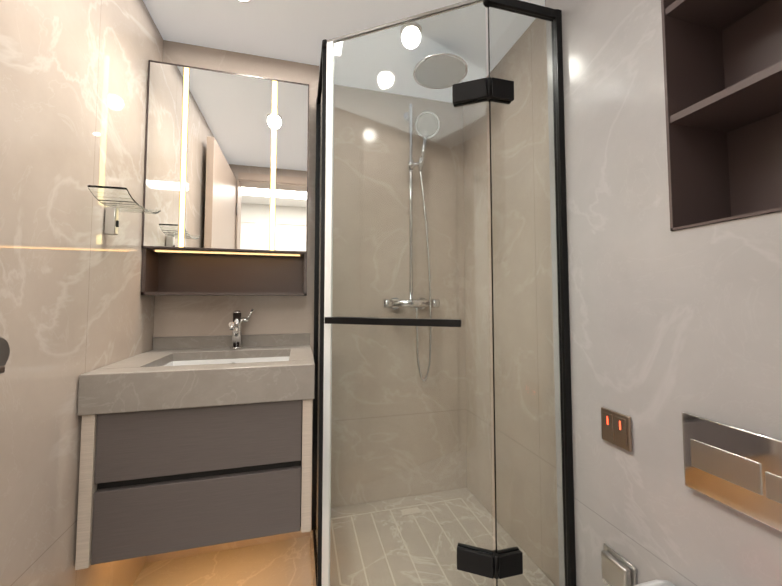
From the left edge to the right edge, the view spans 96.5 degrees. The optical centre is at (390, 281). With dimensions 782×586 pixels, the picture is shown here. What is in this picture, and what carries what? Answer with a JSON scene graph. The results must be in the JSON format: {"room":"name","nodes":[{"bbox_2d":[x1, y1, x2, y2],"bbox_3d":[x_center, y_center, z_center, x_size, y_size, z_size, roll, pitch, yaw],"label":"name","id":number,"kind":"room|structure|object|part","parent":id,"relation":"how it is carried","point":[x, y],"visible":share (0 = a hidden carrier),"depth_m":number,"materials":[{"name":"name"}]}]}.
{"room":"bathroom","nodes":[
{"label":"bathroom","id":0,"kind":"room"},
{"bbox_2d":[0,0,163,585],"bbox_3d":[-0.859,0.002,0.691,0.150,2.175,2.200,1,-3,-15],"label":"wall","id":1,"kind":"structure","parent":0,"point":[74,303],"depth_m":0.88,"materials":[{"name":"stone"}]},
{"bbox_2d":[88,185,159,234],"bbox_3d":[-0.829,-0.203,1.092,0.103,0.116,0.250,1,-3,-15],"label":"glass shelf","id":2,"kind":"object","parent":1,"relation":"attached to","point":[115,200],"visible":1,"depth_m":1.05,"materials":[{"name":"silver metal"}]},
{"bbox_3d":[-0.824,-0.244,1.095,0.093,0.034,0.250,1,-3,-15],"label":"glass","id":3,"kind":"part","parent":2,"relation":"part of","materials":[{"name":"clear glass"}]},
{"bbox_2d":[133,536,311,585],"bbox_3d":[-0.065,1.090,-0.320,2.700,0.100,4.450,1,-3,-15],"label":"floor","id":4,"kind":"structure","parent":0,"point":[287,562],"depth_m":1.37,"materials":[{"name":"stone"}]},
{"bbox_2d":[310,0,575,585],"bbox_3d":[0.121,0.127,1.418,0.835,2.000,0.877,1,-3,-15],"label":"shower enclosure","id":5,"kind":"object","parent":4,"relation":"on","point":[401,469],"visible":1,"depth_m":1.10,"materials":[{"name":"glass"}]},
{"bbox_2d":[310,517,495,585],"bbox_3d":[0.121,1.107,1.368,0.835,0.037,0.877,1,-3,-15],"label":"tray","id":6,"kind":"object","parent":5,"relation":"on","point":[312,534],"depth_m":1.40,"materials":[{"name":"tile"}]},
{"bbox_2d":[146,40,318,562],"bbox_3d":[-0.227,0.060,1.823,1.950,2.175,0.330,1,-3,-15],"label":"wall","id":7,"kind":"structure","parent":0,"point":[178,315],"depth_m":1.55,"materials":[{"name":"stone"}]},
{"bbox_2d":[75,309,314,569],"bbox_3d":[-0.611,0.449,1.266,0.629,0.693,0.508,1,-3,-15],"label":"bathroom vanity","id":8,"kind":"object","parent":7,"relation":"attached to","point":[189,442],"visible":1,"depth_m":1.03,"materials":[{"name":"wood"}]},
{"bbox_2d":[77,333,314,415],"bbox_3d":[-0.611,0.300,1.273,0.629,0.160,0.508,1,-3,-15],"label":"countertop","id":9,"kind":"structure","parent":8,"relation":"on","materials":[{"name":"stone"}]},
{"bbox_2d":[163,356,288,365],"bbox_3d":[-0.590,0.353,1.251,0.459,0.106,0.314,1,-3,-15],"label":"basin","id":10,"kind":"object","parent":9,"relation":"in","point":[183,360],"depth_m":1.38,"materials":[{"name":"white ceramic"}]},
{"bbox_2d":[229,309,253,348],"bbox_3d":[-0.615,0.194,1.423,0.092,0.167,0.153,1,-3,-15],"label":"faucet","id":11,"kind":"object","parent":9,"relation":"on","point":[237,319],"depth_m":1.45,"materials":[{"name":"silver metal"}]},
{"bbox_2d":[141,60,308,295],"bbox_3d":[-0.667,-0.400,1.482,0.609,0.914,0.145,1,-3,-15],"label":"upper cabinet","id":12,"kind":"object","parent":7,"relation":"attached to","point":[226,176],"visible":1,"depth_m":1.43,"materials":[{"name":"grey"}]},
{"bbox_2d":[143,0,544,76],"bbox_3d":[0.011,-1.122,0.977,1.950,0.100,2.200,1,-3,-15],"label":"ceiling","id":13,"kind":"structure","parent":0,"point":[298,31],"depth_m":1.41,"materials":[{"name":"paint"}]},
{"bbox_2d":[236,0,251,2],"bbox_3d":[-0.548,-1.053,1.272,0.092,0.006,0.092,1,-3,-15],"label":"recessed light","id":14,"kind":"object","parent":13,"relation":"in","point":[244,1],"visible":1,"depth_m":1.31,"materials":[{"name":"white plastic"}]},
{"bbox_2d":[486,0,781,585],"bbox_3d":[0.786,0.019,1.020,0.400,2.175,2.000,1,-3,-15],"label":"wall","id":15,"kind":"structure","parent":0,"point":[668,327],"depth_m":0.85,"materials":[{"name":"stone"}]},
{"bbox_2d":[601,407,631,451],"bbox_3d":[0.592,0.387,0.922,0.011,0.086,0.086,1,-3,-15],"label":"switch plate","id":16,"kind":"object","parent":15,"relation":"attached to","point":[616,429],"visible":1,"depth_m":0.91,"materials":[{"name":"brown metal"}]},
{"bbox_2d":[601,543,636,585],"bbox_3d":[0.583,0.757,0.904,0.028,0.092,0.092,1,-3,-15],"label":"cover","id":17,"kind":"object","parent":15,"relation":"attached to","point":[618,569],"visible":1,"depth_m":0.90,"materials":[{"name":"silver metal"}]},
{"bbox_2d":[634,580,674,585],"bbox_3d":[0.428,0.868,0.543,0.506,0.430,0.386,1,-3,-15],"label":"toilet","id":18,"kind":"object","parent":15,"relation":"attached to","point":[659,583],"visible":1,"depth_m":0.77,"materials":[{"name":"white ceramic"}]},
{"bbox_2d":[661,0,781,230],"bbox_3d":[0.768,-0.526,0.690,0.192,0.808,0.311,1,-3,-15],"label":"shelves","id":19,"kind":"object","parent":15,"relation":"in","point":[722,61],"visible":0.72,"depth_m":0.81,"materials":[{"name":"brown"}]},
{"bbox_2d":[682,412,781,531],"bbox_3d":[0.668,0.354,0.630,0.014,0.157,0.260,1,-3,-15],"label":"flush plate","id":20,"kind":"object","parent":15,"relation":"attached to","point":[739,469],"visible":1,"depth_m":0.66,"materials":[{"name":"silver metal"}]},
{"bbox_3d":[-0.042,-0.008,-0.154,0.860,2.110,0.172,1,-3,-15],"label":"door frame","id":21,"kind":"structure","parent":0,"visible":0},
{"bbox_3d":[-0.596,0.038,0.188,0.053,2.038,0.786,1,-3,-15],"label":"door leaf","id":22,"kind":"structure","parent":21,"relation":"attached to","visible":0},
{"bbox_2d":[0,337,9,373],"bbox_3d":[-0.614,0.151,0.459,0.075,0.146,0.178,1,-3,-15],"label":"door handle","id":23,"kind":"object","parent":22,"relation":"attached to","point":[4,351],"depth_m":0.54,"materials":[{"name":"silver metal"}]}
]}

